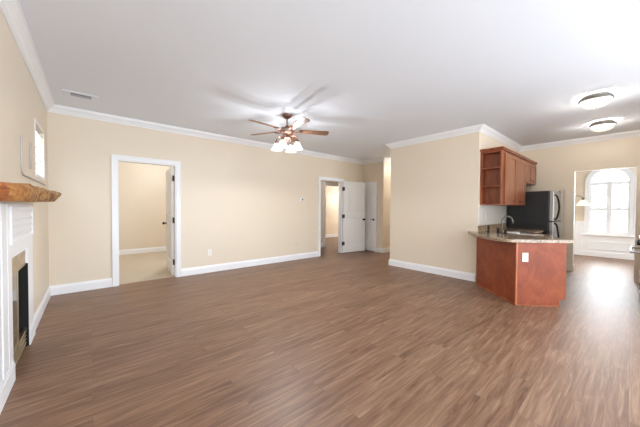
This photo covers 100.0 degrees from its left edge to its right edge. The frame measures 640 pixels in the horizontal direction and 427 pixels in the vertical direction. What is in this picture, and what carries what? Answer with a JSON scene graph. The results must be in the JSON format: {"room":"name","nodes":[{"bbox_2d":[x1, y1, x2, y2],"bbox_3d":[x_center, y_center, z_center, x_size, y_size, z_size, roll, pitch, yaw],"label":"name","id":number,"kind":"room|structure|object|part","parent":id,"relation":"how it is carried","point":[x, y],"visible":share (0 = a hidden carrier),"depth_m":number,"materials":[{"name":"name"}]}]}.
{"room":"living room","nodes":[
{"label":"living room","id":0,"kind":"room"},
{"bbox_2d":[0,10,48,313],"bbox_3d":[-2.373,-0.137,1.981,0.120,2.700,11.700,-1,1,-41],"label":"wall","id":1,"kind":"structure","parent":0,"point":[21,102],"depth_m":2.46,"materials":[{"name":"beige paint"}]},
{"bbox_2d":[0,182,60,201],"bbox_3d":[-2.091,-0.145,1.906,0.212,0.151,3.220,-1,1,-41],"label":"mantel shelf","id":2,"kind":"object","parent":1,"relation":"attached to","point":[14,192],"visible":1,"depth_m":1.47,"materials":[{"name":"brown wood"}]},
{"bbox_2d":[20,118,45,185],"bbox_3d":[-3.114,-0.693,2.868,0.115,0.689,1.569,-1,1,-41],"label":"window","id":3,"kind":"structure","parent":1,"relation":"in","point":[35,120],"depth_m":2.92,"materials":[{"name":"white paint"}]},
{"bbox_2d":[36,131,41,174],"bbox_3d":[-3.368,-0.730,3.176,0.048,0.565,0.670,-1,1,-41],"label":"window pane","id":4,"kind":"object","parent":3,"relation":"attached to","point":[37,133],"depth_m":3.30,"materials":[{"name":"white glass"}]},
{"bbox_3d":[-3.339,-0.731,3.200,0.006,0.630,0.730,-1,1,-41],"label":"frame","id":5,"kind":"part","parent":3,"relation":"part of","materials":[{"name":"white paint"}]},
{"bbox_2d":[34,278,111,327],"bbox_3d":[-3.087,1.111,3.469,0.707,0.140,1.523,-1,1,-41],"label":"baseboard","id":6,"kind":"structure","parent":1,"relation":"attached to","point":[101,283],"depth_m":3.93,"materials":[{"name":"white paint"}]},
{"bbox_2d":[47,112,362,285],"bbox_3d":[-0.593,-0.216,6.650,8.656,2.700,0.120,-1,1,-41],"label":"wall","id":7,"kind":"structure","parent":0,"point":[240,202],"depth_m":5.08,"materials":[{"name":"beige paint"}]},
{"bbox_2d":[111,154,180,286],"bbox_3d":[-3.209,0.102,4.949,1.040,2.100,0.975,-1,1,-41],"label":"door","id":8,"kind":"structure","parent":7,"relation":"in","point":[173,206],"depth_m":4.85,"materials":[{"name":"white paint"}]},
{"bbox_2d":[0,0,390,164],"bbox_3d":[2.112,-1.441,3.470,8.656,0.098,8.183,-1,1,-41],"label":"trim","id":9,"kind":"structure","parent":7,"relation":"attached to","point":[11,11],"depth_m":3.84,"materials":[{"name":"white paint"}]},
{"bbox_2d":[181,251,317,276],"bbox_3d":[-1.297,1.073,5.988,3.285,0.140,0.018,-1,1,-41],"label":"baseboard","id":10,"kind":"structure","parent":7,"relation":"attached to","point":[247,263],"depth_m":5.70,"materials":[{"name":"white paint"}]},
{"bbox_2d":[318,176,365,255],"bbox_3d":[0.581,0.072,7.589,1.681,2.101,0.312,0,1,-32],"label":"door","id":11,"kind":"structure","parent":7,"relation":"in","point":[351,195],"depth_m":7.67,"materials":[{"name":"white paint"}]},
{"bbox_3d":[0.321,0.075,7.342,0.942,2.101,0.027,-1,1,-41],"label":"casing","id":12,"kind":"part","parent":11,"relation":"part of","materials":[{"name":"white paint"}]},
{"bbox_2d":[118,162,338,249],"bbox_3d":[-0.937,-0.257,8.669,10.756,2.700,3.398,-1,1,-41],"label":"wall","id":13,"kind":"structure","parent":0,"point":[141,187],"depth_m":7.44,"materials":[{"name":"beige paint"}]},
{"bbox_2d":[119,246,165,254],"bbox_3d":[-4.219,1.018,7.985,4.856,0.140,0.018,-1,1,-41],"label":"baseboard","id":14,"kind":"structure","parent":13,"relation":"attached to","point":[151,249],"depth_m":7.39,"materials":[{"name":"white paint"}]},
{"bbox_2d":[326,234,337,237],"bbox_3d":[-0.014,0.977,11.342,5.700,0.140,0.018,-1,1,-41],"label":"baseboard","id":15,"kind":"structure","parent":13,"relation":"attached to","point":[327,235],"depth_m":11.78,"materials":[{"name":"white paint"}]},
{"bbox_2d":[0,237,639,426],"bbox_3d":[1.896,1.217,5.565,11.406,0.104,11.950,-1,1,-41],"label":"floor","id":16,"kind":"structure","parent":0,"point":[332,338],"depth_m":2.37,"materials":[{"name":"brown wood"}]},
{"bbox_2d":[0,203,35,413],"bbox_3d":[-2.497,0.573,1.866,0.532,1.286,1.660,-1,1,-41],"label":"fireplace","id":17,"kind":"object","parent":16,"relation":"on","point":[17,322],"visible":1,"depth_m":2.03,"materials":[{"name":"white paint"}]},
{"bbox_3d":[-2.353,0.755,2.055,0.008,0.575,0.306,-1,1,-41],"label":"glass door","id":18,"kind":"part","parent":17,"relation":"part of","materials":[{"name":"brown"}]},
{"bbox_3d":[-2.463,0.754,2.183,0.023,0.600,0.642,-1,1,-41],"label":"brass frame","id":19,"kind":"part","parent":17,"relation":"part of","materials":[{"name":"beige"}]},
{"bbox_2d":[14,332,26,365],"bbox_3d":[-2.465,1.125,2.190,0.023,0.124,0.590,-1,1,-41],"label":"grille","id":20,"kind":"object","parent":17,"relation":"attached to","point":[22,343],"depth_m":2.23,"materials":[{"name":"gold metal"}]},
{"bbox_3d":[-2.498,0.080,2.255,0.021,0.276,0.931,-1,1,-41],"label":"louvred panel","id":21,"kind":"part","parent":17,"relation":"part of","materials":[{"name":"white paint"}]},
{"bbox_2d":[475,237,566,306],"bbox_3d":[3.098,0.783,4.292,0.945,0.834,1.638,0,1,4],"label":"base cabinet","id":22,"kind":"object","parent":16,"relation":"on","point":[540,281],"visible":0.9,"depth_m":3.52,"materials":[{"name":"brown wood"}]},
{"bbox_3d":[2.624,0.785,4.043,0.012,0.834,1.040,0,1,4],"label":"panel","id":23,"kind":"part","parent":22,"relation":"part of","materials":[{"name":"brown wood"}]},
{"bbox_3d":[2.875,1.196,4.024,0.549,0.016,1.054,0,1,4],"label":"shoe moulding","id":24,"kind":"part","parent":22,"relation":"part of","materials":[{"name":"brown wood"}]},
{"bbox_2d":[468,223,573,242],"bbox_3d":[3.224,0.288,4.555,1.235,0.145,2.549,1,1,31],"label":"countertop","id":25,"kind":"structure","parent":22,"relation":"on","point":[482,232],"depth_m":3.90,"materials":[{"name":"stone"}]},
{"bbox_2d":[496,216,513,233],"bbox_3d":[2.992,0.178,4.389,0.247,0.287,0.247,-1,1,-41],"label":"kitchen faucet","id":26,"kind":"object","parent":25,"relation":"on","point":[501,230],"visible":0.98,"depth_m":4.38,"materials":[{"name":"grey metal"}]},
{"bbox_2d":[503,231,542,234],"bbox_3d":[3.269,0.403,4.384,0.384,0.172,0.544,0,1,4],"label":"sink","id":27,"kind":"object","parent":25,"relation":"in","point":[517,233],"visible":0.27,"depth_m":4.43,"materials":[{"name":"silver metal"}]},
{"bbox_2d":[522,253,527,261],"bbox_3d":[2.683,0.573,3.506,0.072,0.116,0.009,0,1,4],"label":"wall outlet","id":28,"kind":"object","parent":22,"relation":"attached to","point":[524,255],"visible":1,"depth_m":3.50,"materials":[{"name":"white plastic"}]},
{"bbox_3d":[2.882,0.797,3.507,0.610,0.834,0.013,0,1,4],"label":"panel","id":29,"kind":"part","parent":22,"relation":"part of","materials":[{"name":"brown wood"}]},
{"bbox_2d":[507,191,560,237],"bbox_3d":[4.500,0.363,5.583,0.770,1.640,0.823,-1,1,-41],"label":"refrigerator","id":30,"kind":"object","parent":16,"relation":"on","point":[541,210],"visible":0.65,"depth_m":5.27,"materials":[{"name":"black metal"}]},
{"bbox_3d":[4.693,-0.145,5.351,0.766,0.583,0.069,-1,1,-41],"label":"door","id":31,"kind":"part","parent":30,"relation":"part of","materials":[{"name":"silver metal"}]},
{"bbox_3d":[4.689,0.643,5.366,0.766,0.970,0.069,-1,1,-41],"label":"door","id":32,"kind":"part","parent":30,"relation":"part of","materials":[{"name":"silver metal"}]},
{"bbox_3d":[4.487,0.522,5.093,0.028,0.686,0.089,-1,1,-41],"label":"handle","id":33,"kind":"part","parent":30,"relation":"part of","materials":[{"name":"grey metal"}]},
{"bbox_3d":[4.490,-0.116,5.081,0.028,0.497,0.091,-1,1,-41],"label":"handle","id":34,"kind":"part","parent":30,"relation":"part of","materials":[{"name":"silver metal"}]},
{"bbox_2d":[630,239,639,303],"bbox_3d":[4.437,0.716,3.337,0.756,1.020,0.777,-1,1,-41],"label":"range","id":35,"kind":"object","parent":16,"relation":"on","point":[637,240],"visible":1,"depth_m":3.44,"materials":[{"name":"silver glass"}]},
{"bbox_3d":[4.215,0.485,3.594,0.690,0.028,0.091,-1,1,-41],"label":"handle","id":36,"kind":"part","parent":35,"relation":"part of","materials":[{"name":"silver metal"}]},
{"bbox_3d":[4.251,0.698,3.554,0.730,0.505,0.023,-1,1,-41],"label":"oven door","id":37,"kind":"part","parent":35,"relation":"part of","materials":[{"name":"black glass"}]},
{"bbox_2d":[18,0,639,160],"bbox_3d":[1.912,-1.581,5.511,11.406,0.100,11.950,-1,1,-41],"label":"ceiling","id":38,"kind":"structure","parent":0,"point":[371,75],"depth_m":2.68,"materials":[{"name":"white paint"}]},
{"bbox_2d":[62,89,97,101],"bbox_3d":[-3.077,-1.511,3.458,0.340,0.016,0.210,-1,1,-41],"label":"ceiling vent","id":39,"kind":"object","parent":38,"relation":"in","point":[65,92],"visible":1,"depth_m":3.43,"materials":[{"name":"white metal"}]},
{"bbox_2d":[249,113,328,152],"bbox_3d":[-0.516,-1.251,4.106,1.265,0.532,1.272,-1,1,-41],"label":"ceiling fan","id":40,"kind":"object","parent":38,"relation":"hanging from","point":[287,131],"visible":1,"depth_m":4.09,"materials":[{"name":"orange metal"}]},
{"bbox_3d":[-0.791,-1.273,3.822,0.136,0.036,0.470,1,1,41],"label":"blade","id":41,"kind":"part","parent":40,"relation":"part of","materials":[{"name":"brown wood"}]},
{"bbox_3d":[-0.676,-1.044,4.187,0.184,0.112,0.184,-1,1,-41],"label":"lamp shade","id":42,"kind":"part","parent":40,"relation":"part of","materials":[{"name":"white glass"}]},
{"bbox_3d":[-0.553,-1.039,3.980,0.184,0.112,0.184,-1,1,-41],"label":"lamp shade","id":43,"kind":"part","parent":40,"relation":"part of","materials":[{"name":"white glass"}]},
{"bbox_3d":[-0.469,-1.045,4.309,0.184,0.112,0.184,-1,1,-41],"label":"lamp shade","id":44,"kind":"part","parent":40,"relation":"part of","materials":[{"name":"white glass"}]},
{"bbox_3d":[-0.469,-1.286,4.563,0.136,0.036,0.470,0,1,5],"label":"blade","id":45,"kind":"part","parent":40,"relation":"part of","materials":[{"name":"brown wood"}]},
{"bbox_3d":[-0.346,-1.040,4.102,0.184,0.112,0.184,-1,1,-41],"label":"lamp shade","id":46,"kind":"part","parent":40,"relation":"part of","materials":[{"name":"white glass"}]},
{"bbox_3d":[-0.294,-1.270,3.774,0.136,0.036,0.470,0,1,-31],"label":"blade","id":47,"kind":"part","parent":40,"relation":"part of","materials":[{"name":"brown wood"}]},
{"bbox_3d":[-0.095,-1.277,4.232,0.470,0.036,0.136,0,1,-13],"label":"blade","id":48,"kind":"part","parent":40,"relation":"part of","materials":[{"name":"brown wood"}]},
{"bbox_2d":[575,195,590,205],"bbox_3d":[6.155,-0.861,6.640,0.886,1.335,0.805,-1,1,-41],"label":"chandelier","id":49,"kind":"object","parent":38,"relation":"hanging from","point":[582,202],"visible":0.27,"depth_m":6.41,"materials":[{"name":"silver metal"}]},
{"bbox_3d":[6.323,-0.259,6.452,0.280,0.140,0.280,-1,1,-41],"label":"lamp shade","id":50,"kind":"part","parent":49,"relation":"part of","materials":[{"name":"white glass"}]},
{"bbox_2d":[578,92,613,109],"bbox_3d":[3.481,-1.397,3.390,0.319,0.168,0.319,-1,1,-41],"label":"ceiling light","id":51,"kind":"object","parent":38,"relation":"attached to","point":[597,100],"visible":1,"depth_m":3.31,"materials":[{"name":"white glass"}]},
{"bbox_3d":[3.481,-1.385,3.390,0.288,0.108,0.288,-1,1,-41],"label":"lamp shade","id":52,"kind":"part","parent":51,"relation":"part of","materials":[{"name":"white glass"}]},
{"bbox_2d":[589,120,616,131],"bbox_3d":[4.623,-1.410,4.393,0.319,0.168,0.319,-1,1,-41],"label":"ceiling light","id":53,"kind":"object","parent":38,"relation":"attached to","point":[604,125],"visible":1,"depth_m":4.31,"materials":[{"name":"white glass"}]},
{"bbox_3d":[4.623,-1.398,4.393,0.288,0.108,0.288,-1,1,-41],"label":"lamp shade","id":54,"kind":"part","parent":53,"relation":"part of","materials":[{"name":"white glass"}]},
{"bbox_2d":[321,181,338,242],"bbox_3d":[0.500,-0.259,9.185,3.700,2.700,0.120,-1,1,-41],"label":"wall","id":55,"kind":"structure","parent":0,"point":[322,182],"depth_m":8.76,"materials":[{"name":"beige paint"}]},
{"bbox_2d":[323,182,338,246],"bbox_3d":[0.465,0.032,9.146,0.990,2.121,0.148,-1,1,-41],"label":"door","id":56,"kind":"structure","parent":55,"relation":"in","point":[325,183],"depth_m":8.81,"materials":[{"name":"white paint"}]},
{"bbox_2d":[363,162,385,247],"bbox_3d":[1.602,-0.229,7.952,0.120,2.700,0.752,-1,1,-41],"label":"wall","id":57,"kind":"structure","parent":0,"point":[373,172],"depth_m":7.72,"materials":[{"name":"beige paint"}]},
{"bbox_2d":[365,182,376,251],"bbox_3d":[1.514,0.094,8.037,0.149,2.051,0.536,-1,1,-41],"label":"door","id":58,"kind":"structure","parent":57,"relation":"in","point":[370,187],"depth_m":7.98,"materials":[{"name":"white paint"}]},
{"bbox_2d":[385,162,390,247],"bbox_3d":[2.673,-0.229,8.233,1.874,2.700,1.958,-1,1,-41],"label":"wall","id":59,"kind":"structure","parent":0,"point":[388,165],"depth_m":7.77,"materials":[{"name":"beige paint"}]},
{"bbox_2d":[377,247,389,252],"bbox_3d":[2.437,1.049,8.328,1.892,0.140,0.227,-1,1,-41],"label":"baseboard","id":60,"kind":"structure","parent":59,"relation":"attached to","point":[380,250],"depth_m":7.72,"materials":[{"name":"white paint"}]},
{"bbox_2d":[390,132,518,273],"bbox_3d":[3.086,-0.185,6.120,2.451,2.700,1.791,-1,1,-41],"label":"wall","id":61,"kind":"structure","parent":0,"point":[435,184],"depth_m":5.19,"materials":[{"name":"beige paint"}]},
{"bbox_2d":[388,259,475,281],"bbox_3d":[3.307,1.091,6.365,3.120,0.140,1.789,-1,1,-41],"label":"baseboard","id":62,"kind":"structure","parent":61,"relation":"attached to","point":[468,276],"depth_m":5.21,"materials":[{"name":"white paint"}]},
{"bbox_2d":[478,205,505,225],"bbox_3d":[3.317,0.025,5.141,1.519,0.361,0.007,-1,1,-41],"label":"backsplash","id":63,"kind":"structure","parent":61,"relation":"attached to","point":[495,214],"depth_m":5.06,"materials":[{"name":"white tile"}]},
{"bbox_2d":[480,149,504,204],"bbox_3d":[2.948,-0.605,4.601,0.141,0.916,0.317,-1,1,-41],"label":"upper cabinet","id":64,"kind":"object","parent":61,"relation":"attached to","point":[491,162],"visible":1,"depth_m":4.63,"materials":[{"name":"brown wood"}]},
{"bbox_3d":[2.944,-0.465,4.601,0.124,0.020,0.277,-1,1,-41],"label":"shelf","id":65,"kind":"part","parent":64,"relation":"part of","materials":[{"name":"brown wood"}]},
{"bbox_3d":[2.946,-0.772,4.595,0.124,0.020,0.278,-1,1,-41],"label":"shelf","id":66,"kind":"part","parent":64,"relation":"part of","materials":[{"name":"brown wood"}]},
{"bbox_2d":[496,151,525,205],"bbox_3d":[3.515,-0.610,5.057,1.312,0.916,0.361,-1,1,-41],"label":"upper cabinet","id":67,"kind":"object","parent":61,"relation":"attached to","point":[514,166],"visible":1,"depth_m":4.87,"materials":[{"name":"brown wood"}]},
{"bbox_2d":[480,146,536,164],"bbox_3d":[3.791,-1.092,5.290,2.392,0.041,0.354,-1,1,-41],"label":"crown molding","id":68,"kind":"structure","parent":67,"relation":"on","point":[501,147],"depth_m":4.64,"materials":[{"name":"brown wood"}]},
{"bbox_3d":[3.360,-0.592,4.732,0.644,0.865,0.020,-1,1,-41],"label":"door","id":69,"kind":"part","parent":67,"relation":"part of","materials":[{"name":"brown wood"}]},
{"bbox_3d":[3.858,-0.597,5.158,0.644,0.866,0.021,-1,1,-41],"label":"door","id":70,"kind":"part","parent":67,"relation":"part of","materials":[{"name":"brown wood"}]},
{"bbox_2d":[525,160,536,185],"bbox_3d":[4.347,-0.849,5.763,0.870,0.455,0.361,-1,1,-41],"label":"upper cabinet","id":71,"kind":"object","parent":61,"relation":"attached to","point":[530,167],"visible":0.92,"depth_m":5.63,"materials":[{"name":"brown wood"}]},
{"bbox_3d":[4.277,-0.832,5.510,0.424,0.406,0.021,-1,1,-41],"label":"door","id":72,"kind":"part","parent":71,"relation":"part of","materials":[{"name":"brown wood"}]},
{"bbox_3d":[4.607,-0.835,5.793,0.423,0.406,0.021,-1,1,-41],"label":"door","id":73,"kind":"part","parent":71,"relation":"part of","materials":[{"name":"brown wood"}]},
{"bbox_2d":[519,136,639,263],"bbox_3d":[4.919,-0.172,5.955,0.120,2.700,4.425,-1,1,-41],"label":"wall","id":74,"kind":"structure","parent":0,"point":[557,167],"depth_m":5.53,"materials":[{"name":"beige paint"}]},
{"bbox_2d":[385,124,639,151],"bbox_3d":[4.685,-1.447,4.516,3.385,0.098,6.430,-1,1,-41],"label":"trim","id":75,"kind":"structure","parent":74,"relation":"attached to","point":[482,128],"depth_m":5.24,"materials":[{"name":"white paint"}]},
{"bbox_2d":[564,189,574,263],"bbox_3d":[5.160,0.339,5.568,0.024,1.695,0.145,-1,1,-41],"label":"trim","id":76,"kind":"structure","parent":74,"relation":"attached to","point":[569,193],"depth_m":5.55,"materials":[{"name":"beige paint"}]},
{"bbox_2d":[566,264,574,270],"bbox_3d":[5.177,1.116,5.637,0.162,0.140,0.236,-1,1,-41],"label":"baseboard","id":77,"kind":"structure","parent":74,"relation":"attached to","point":[569,267],"depth_m":5.54,"materials":[{"name":"beige wood"}]},
{"bbox_2d":[575,167,636,235],"bbox_3d":[7.697,-0.180,7.168,0.120,2.700,5.100,-1,1,-41],"label":"wall","id":78,"kind":"structure","parent":0,"point":[581,176],"depth_m":7.53,"materials":[{"name":"beige paint"}]},
{"bbox_2d":[574,226,630,251],"bbox_3d":[7.373,0.663,7.438,0.013,0.601,3.500,-1,1,-41],"label":"trim","id":79,"kind":"structure","parent":78,"relation":"attached to","point":[574,226],"depth_m":7.29,"materials":[{"name":"white paint"}]},
{"bbox_2d":[574,221,634,259],"bbox_3d":[7.633,0.698,7.135,0.036,0.946,5.101,-1,1,-41],"label":"wainscoting","id":80,"kind":"structure","parent":78,"relation":"attached to","point":[599,245],"depth_m":7.23,"materials":[{"name":"white paint"}]},
{"bbox_2d":[582,168,635,240],"bbox_3d":[7.665,-0.304,7.116,0.144,1.970,0.990,-1,1,-41],"label":"window","id":81,"kind":"structure","parent":78,"relation":"in","point":[631,209],"depth_m":7.10,"materials":[{"name":"white paint"}]},
{"bbox_2d":[591,211,605,229],"bbox_3d":[7.559,0.197,7.284,0.059,0.521,0.285,-1,1,-41],"label":"window pane","id":82,"kind":"object","parent":81,"relation":"attached to","point":[598,212],"depth_m":7.26,"materials":[{"name":"white glass"}]},
{"bbox_2d":[591,186,606,206],"bbox_3d":[7.563,-0.460,7.271,0.058,0.585,0.285,-1,1,-41],"label":"window pane","id":83,"kind":"object","parent":81,"relation":"attached to","point":[598,189],"depth_m":7.26,"materials":[{"name":"white glass"}]},
{"bbox_3d":[7.639,0.624,7.116,0.090,0.115,0.990,-1,1,-41],"label":"sill","id":84,"kind":"part","parent":81,"relation":"part of","materials":[{"name":"white paint"}]},
{"bbox_2d":[611,211,627,230],"bbox_3d":[7.803,0.204,6.999,0.058,0.520,0.285,-1,1,-41],"label":"window pane","id":85,"kind":"object","parent":81,"relation":"attached to","point":[619,212],"depth_m":6.99,"materials":[{"name":"glass"}]},
{"bbox_2d":[612,185,627,206],"bbox_3d":[7.807,-0.453,6.986,0.059,0.586,0.285,-1,1,-41],"label":"window pane","id":86,"kind":"object","parent":81,"relation":"attached to","point":[619,186],"depth_m":6.97,"materials":[{"name":"white glass"}]},
{"bbox_2d":[634,165,639,281],"bbox_3d":[5.888,0.184,4.525,0.269,2.053,0.740,-1,1,-41],"label":"wall","id":87,"kind":"structure","parent":0,"point":[637,216],"depth_m":4.70,"materials":[{"name":"beige paint"}]}
]}

